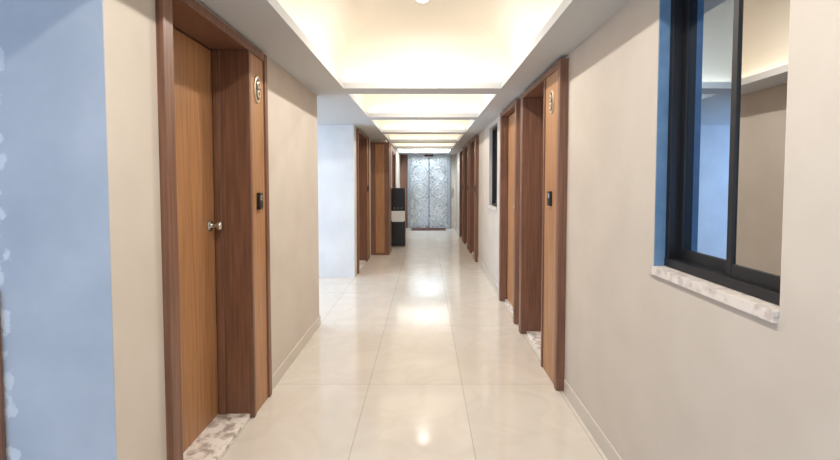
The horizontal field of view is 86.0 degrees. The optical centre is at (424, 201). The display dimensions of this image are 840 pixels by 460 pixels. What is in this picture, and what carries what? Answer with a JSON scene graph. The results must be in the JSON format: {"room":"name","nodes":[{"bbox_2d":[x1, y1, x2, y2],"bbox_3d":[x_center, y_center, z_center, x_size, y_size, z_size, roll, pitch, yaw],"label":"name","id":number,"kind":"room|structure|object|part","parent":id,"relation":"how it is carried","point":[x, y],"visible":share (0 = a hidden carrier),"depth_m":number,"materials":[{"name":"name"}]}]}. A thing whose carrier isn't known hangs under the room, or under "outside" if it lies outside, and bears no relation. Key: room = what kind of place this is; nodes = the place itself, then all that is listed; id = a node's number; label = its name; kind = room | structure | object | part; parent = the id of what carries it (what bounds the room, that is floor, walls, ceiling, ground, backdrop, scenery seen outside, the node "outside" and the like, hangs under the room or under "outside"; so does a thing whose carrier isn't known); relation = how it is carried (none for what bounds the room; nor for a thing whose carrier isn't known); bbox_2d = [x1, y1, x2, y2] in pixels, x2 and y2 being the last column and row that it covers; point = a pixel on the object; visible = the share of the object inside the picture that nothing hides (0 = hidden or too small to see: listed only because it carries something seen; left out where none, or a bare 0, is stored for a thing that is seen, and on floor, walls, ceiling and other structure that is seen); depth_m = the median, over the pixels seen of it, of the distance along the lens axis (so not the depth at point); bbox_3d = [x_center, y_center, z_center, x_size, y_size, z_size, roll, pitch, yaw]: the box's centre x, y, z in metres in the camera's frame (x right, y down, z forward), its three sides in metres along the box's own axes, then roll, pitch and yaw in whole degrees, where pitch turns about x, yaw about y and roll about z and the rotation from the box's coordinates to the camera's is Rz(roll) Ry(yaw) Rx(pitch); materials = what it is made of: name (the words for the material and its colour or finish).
{"room":"hotel corridor","nodes":[
{"label":"hotel corridor","id":0,"kind":"room"},
{"bbox_2d":[0,0,138,459],"bbox_3d":[-2.555,0.236,1.650,2.890,2.385,0.124,0,3,0],"label":"wall","id":1,"kind":"structure","parent":0,"point":[67,311],"depth_m":1.59,"materials":[{"name":"paint"}]},
{"bbox_2d":[0,327,5,459],"bbox_3d":[-1.560,0.871,1.597,0.120,1.120,0.026,0,3,0],"label":"door frame trim","id":2,"kind":"structure","parent":1,"relation":"attached to","point":[2,424],"depth_m":1.59,"materials":[{"name":"brown wood"}]},
{"bbox_2d":[126,0,318,459],"bbox_3d":[-2.555,0.168,3.195,2.890,2.385,2.970,0,3,0],"label":"wall","id":3,"kind":"structure","parent":0,"point":[292,107],"depth_m":1.93,"materials":[{"name":"paint"}]},
{"bbox_2d":[173,28,223,452],"bbox_3d":[-1.290,0.228,2.395,0.120,2.275,0.829,0,3,0],"label":"leaf","id":4,"kind":"object","parent":3,"relation":"attached to","point":[192,60],"depth_m":2.57,"materials":[{"name":"brown wood"}]},
{"bbox_3d":[-1.270,0.146,2.739,0.080,0.068,0.068,0,3,0],"label":"knob","id":5,"kind":"part","parent":4,"relation":"part of","materials":[{"name":"metal"}]},
{"bbox_2d":[155,0,271,459],"bbox_3d":[-1.210,0.209,2.514,0.260,2.358,1.235,0,3,0],"label":"frame","id":6,"kind":"object","parent":3,"relation":"attached to","point":[240,124],"visible":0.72,"depth_m":2.79,"materials":[{"name":"brown wood"}]},
{"bbox_2d":[254,75,260,102],"bbox_3d":[-1.083,-0.728,2.921,0.017,0.180,0.100,0,3,0],"label":"number plaque","id":7,"kind":"object","parent":6,"relation":"attached to","point":[257,88],"visible":1,"depth_m":2.90,"materials":[{"name":"gold metal"}]},
{"bbox_2d":[257,193,262,209],"bbox_3d":[-1.081,-0.004,2.953,0.022,0.110,0.060,0,3,0],"label":"reader","id":8,"kind":"object","parent":6,"relation":"attached to","point":[259,195],"visible":1,"depth_m":2.92,"materials":[{"name":"black plastic"}]},
{"bbox_2d":[272,315,320,389],"bbox_3d":[-1.104,1.278,3.965,0.012,0.100,1.550,0,3,0],"label":"baseboard","id":9,"kind":"structure","parent":3,"relation":"attached to","point":[278,374],"depth_m":3.79,"materials":[{"name":"beige tile"}]},
{"bbox_2d":[317,125,370,276],"bbox_3d":[-2.555,-0.046,8.116,2.890,2.385,2.160,0,3,0],"label":"wall","id":10,"kind":"structure","parent":0,"point":[337,183],"depth_m":7.04,"materials":[{"name":"paint"}]},
{"bbox_2d":[356,129,369,273],"bbox_3d":[-1.210,-0.031,8.026,0.260,2.358,1.440,0,3,0],"label":"frame","id":11,"kind":"object","parent":10,"relation":"attached to","point":[362,141],"visible":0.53,"depth_m":8.41,"materials":[{"name":"brown wood"}]},
{"bbox_2d":[370,142,389,254],"bbox_3d":[-0.920,-0.057,9.223,0.380,2.310,0.057,0,2,0],"label":"pier","id":12,"kind":"object","parent":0,"point":[379,151],"depth_m":9.20,"materials":[{"name":"brown wood"}]},
{"bbox_2d":[370,139,399,187],"bbox_3d":[-1.050,-0.213,11.927,0.500,2.385,5.350,0,3,0],"label":"wall","id":13,"kind":"structure","parent":0,"point":[393,149],"depth_m":12.63,"materials":[{"name":"paint"}]},
{"bbox_2d":[392,151,395,187],"bbox_3d":[-0.895,-0.128,11.505,0.230,2.248,1.040,0,3,0],"label":"frame","id":14,"kind":"object","parent":13,"relation":"attached to","point":[393,153],"visible":0.2,"depth_m":11.91,"materials":[{"name":"brown wood"}]},
{"bbox_2d":[219,228,607,459],"bbox_3d":[-1.400,1.318,5.913,5.600,0.150,18.100,0,3,0],"label":"floor","id":15,"kind":"structure","parent":0,"point":[417,354],"depth_m":3.40,"materials":[{"name":"tile"}]},
{"bbox_2d":[183,414,249,459],"bbox_3d":[-1.235,1.380,2.445,0.250,0.030,0.835,0,3,0],"label":"threshold","id":16,"kind":"object","parent":15,"relation":"on","point":[215,439],"visible":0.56,"depth_m":2.59,"materials":[{"name":"stone"}]},
{"bbox_2d":[359,260,365,269],"bbox_3d":[-1.235,1.139,7.952,0.250,0.030,1.030,0,3,0],"label":"threshold","id":17,"kind":"object","parent":15,"relation":"on","point":[361,262],"visible":0.29,"depth_m":8.13,"materials":[{"name":"stone"}]},
{"bbox_2d":[389,143,390,252],"bbox_3d":[-0.764,-0.070,9.505,0.068,2.310,0.503,0,3,0],"label":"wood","id":18,"kind":"object","parent":15,"relation":"on","point":[389,143],"visible":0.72,"depth_m":9.52,"materials":[{"name":"brown wood"}]},
{"bbox_3d":[-0.764,-0.070,9.505,0.068,2.310,0.503,0,2,0],"label":"panel","id":19,"kind":"part","parent":18,"relation":"part of","materials":[{"name":"brown wood"}]},
{"bbox_2d":[391,188,405,245],"bbox_3d":[-0.623,0.359,10.576,0.325,1.360,0.400,0,3,0],"label":"water dispenser","id":20,"kind":"object","parent":15,"relation":"on","point":[398,195],"visible":1,"depth_m":10.42,"materials":[{"name":"black plastic"}]},
{"bbox_3d":[-0.623,0.338,10.475,0.315,0.250,0.160,0,2,0],"label":"white panel","id":21,"kind":"part","parent":20,"relation":"part of","materials":[{"name":"white plastic"}]},
{"bbox_2d":[412,228,445,229],"bbox_3d":[0.120,0.873,14.227,1.080,0.014,0.550,0,3,0],"label":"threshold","id":22,"kind":"object","parent":15,"relation":"on","point":[412,228],"visible":1,"depth_m":14.24,"materials":[{"name":"stone"}]},
{"bbox_2d":[505,299,512,312],"bbox_3d":[1.040,1.258,5.240,0.080,0.030,0.840,0,3,0],"label":"threshold","id":23,"kind":"object","parent":15,"relation":"on","point":[509,305],"visible":0.29,"depth_m":5.39,"materials":[{"name":"stone"}]},
{"bbox_2d":[526,331,540,354],"bbox_3d":[1.125,1.309,4.056,0.250,0.030,0.770,0,3,0],"label":"threshold","id":24,"kind":"object","parent":15,"relation":"on","point":[534,336],"visible":0.29,"depth_m":4.23,"materials":[{"name":"stone"}]},
{"bbox_2d":[198,0,629,154],"bbox_3d":[-1.400,-1.397,5.644,5.600,0.530,17.800,0,3,0],"label":"ceiling","id":25,"kind":"structure","parent":0,"point":[430,77],"depth_m":4.09,"materials":[{"name":"grey paint"}]},
{"bbox_2d":[415,0,428,2],"bbox_3d":[-0.020,-1.562,3.485,0.110,0.011,0.110,0,3,0],"label":"recessed light","id":26,"kind":"object","parent":25,"relation":"in","point":[418,1],"visible":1,"depth_m":3.50,"materials":[{"name":"white plastic"}]},
{"bbox_2d":[407,155,455,227],"bbox_3d":[0.000,-0.641,14.686,2.800,3.000,0.200,0,3,0],"label":"wall","id":27,"kind":"structure","parent":0,"point":[452,157],"depth_m":14.60,"materials":[{"name":"paint"}]},
{"bbox_2d":[400,155,406,227],"bbox_3d":[-0.683,-0.325,14.560,0.227,2.380,0.040,0,3,0],"label":"wood panel","id":28,"kind":"object","parent":27,"relation":"attached to","point":[403,158],"visible":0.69,"depth_m":14.52,"materials":[{"name":"brown wood"}]},
{"bbox_2d":[408,154,452,227],"bbox_3d":[0.180,-0.385,14.551,1.480,2.500,0.091,0,3,0],"label":"elevator","id":29,"kind":"object","parent":27,"relation":"attached to","point":[428,174],"visible":0.98,"depth_m":14.56,"materials":[{"name":"metal"}]},
{"bbox_3d":[-0.170,-0.291,14.579,0.576,2.290,0.026,0,2,0],"label":"panel","id":30,"kind":"part","parent":29,"relation":"part of","materials":[{"name":"metal"}]},
{"bbox_3d":[0.430,-0.291,14.579,0.576,2.290,0.026,0,2,0],"label":"panel","id":31,"kind":"part","parent":29,"relation":"part of","materials":[{"name":"metal"}]},
{"bbox_2d":[456,0,839,459],"bbox_3d":[1.190,0.054,5.808,0.380,2.385,17.600,0,3,0],"label":"wall","id":32,"kind":"structure","parent":0,"point":[666,370],"depth_m":1.89,"materials":[{"name":"paint"}]},
{"bbox_2d":[459,147,463,241],"bbox_3d":[1.075,-0.194,11.753,0.270,2.358,1.140,0,3,0],"label":"frame","id":33,"kind":"object","parent":32,"relation":"attached to","point":[461,152],"visible":0.35,"depth_m":12.21,"materials":[{"name":"brown wood"}]},
{"bbox_2d":[464,142,469,250],"bbox_3d":[1.075,-0.133,10.354,0.270,2.358,1.140,0,3,0],"label":"frame","id":34,"kind":"object","parent":32,"relation":"attached to","point":[467,146],"visible":0.41,"depth_m":10.80,"materials":[{"name":"brown wood"}]},
{"bbox_2d":[469,136,478,261],"bbox_3d":[1.075,-0.072,8.965,0.270,2.358,1.120,0,3,0],"label":"frame","id":35,"kind":"object","parent":32,"relation":"attached to","point":[474,143],"visible":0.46,"depth_m":8.65,"materials":[{"name":"brown wood"}]},
{"bbox_2d":[488,205,496,210],"bbox_3d":[1.058,0.092,6.658,0.144,0.035,0.789,0,3,0],"label":"sill","id":36,"kind":"structure","parent":32,"relation":"attached to","point":[489,206],"depth_m":6.67,"materials":[{"name":"stone"}]},
{"bbox_2d":[492,125,496,206],"bbox_3d":[1.079,-0.522,6.620,0.073,1.193,0.771,0,3,0],"label":"frame","id":37,"kind":"object","parent":32,"relation":"attached to","point":[495,127],"visible":0.43,"depth_m":6.97,"materials":[{"name":"black metal"}]},
{"bbox_2d":[495,130,496,202],"bbox_3d":[1.097,-0.530,6.791,0.020,1.123,0.375,0,3,0],"label":"window","id":38,"kind":"structure","parent":32,"relation":"in","point":[495,130],"depth_m":6.94,"materials":[{"name":"black glass"}]},
{"bbox_2d":[499,99,520,323],"bbox_3d":[1.000,0.093,5.189,0.120,2.358,1.000,0,3,0],"label":"frame","id":39,"kind":"object","parent":32,"relation":"attached to","point":[515,106],"visible":0.53,"depth_m":5.55,"materials":[{"name":"brown wood"}]},
{"bbox_2d":[507,112,514,306],"bbox_3d":[1.050,0.106,5.190,0.040,2.275,0.834,0,3,0],"label":"leaf","id":40,"kind":"object","parent":32,"relation":"attached to","point":[511,119],"visible":0.44,"depth_m":5.42,"materials":[{"name":"brown wood"}]},
{"bbox_2d":[455,225,622,459],"bbox_3d":[0.994,1.196,5.858,0.012,0.100,17.600,0,3,0],"label":"baseboard","id":41,"kind":"structure","parent":32,"relation":"attached to","point":[610,452],"depth_m":2.74,"materials":[{"name":"beige tile"}]},
{"bbox_2d":[519,58,568,390],"bbox_3d":[1.085,0.152,3.825,0.290,2.358,1.290,0,3,0],"label":"frame","id":42,"kind":"object","parent":32,"relation":"attached to","point":[543,134],"visible":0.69,"depth_m":3.56,"materials":[{"name":"brown wood"}]},
{"bbox_2d":[547,191,551,205],"bbox_3d":[0.941,-0.023,3.402,0.022,0.110,0.060,0,3,0],"label":"reader","id":43,"kind":"object","parent":32,"relation":"attached to","point":[549,193],"visible":1,"depth_m":3.37,"materials":[{"name":"black plastic"}]},
{"bbox_2d":[549,90,553,113],"bbox_3d":[0.944,-0.748,3.371,0.017,0.180,0.100,0,3,0],"label":"number plaque","id":44,"kind":"object","parent":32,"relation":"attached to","point":[551,97],"visible":1,"depth_m":3.35,"materials":[{"name":"gold metal"}]},
{"bbox_2d":[649,265,779,322],"bbox_3d":[1.058,0.312,1.629,0.144,0.035,0.711,0,3,0],"label":"sill","id":45,"kind":"structure","parent":32,"relation":"attached to","point":[760,308],"depth_m":1.51,"materials":[{"name":"stone"}]},
{"bbox_2d":[664,0,779,305],"bbox_3d":[1.079,-0.302,1.591,0.073,1.193,0.693,0,3,0],"label":"frame","id":46,"kind":"object","parent":32,"relation":"attached to","point":[671,259],"visible":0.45,"depth_m":1.90,"materials":[{"name":"black metal"}]},
{"bbox_2d":[678,0,789,291],"bbox_3d":[1.082,-0.303,1.594,0.050,1.123,0.632,0,3,0],"label":"window","id":47,"kind":"structure","parent":32,"relation":"in","point":[760,47],"depth_m":1.54,"materials":[{"name":"clear glass"}]},
{"bbox_3d":[1.097,-0.309,1.714,0.020,1.123,0.392,0,3,0],"label":"far sash","id":48,"kind":"part","parent":47,"relation":"part of","materials":[{"name":"clear glass"}]}
]}

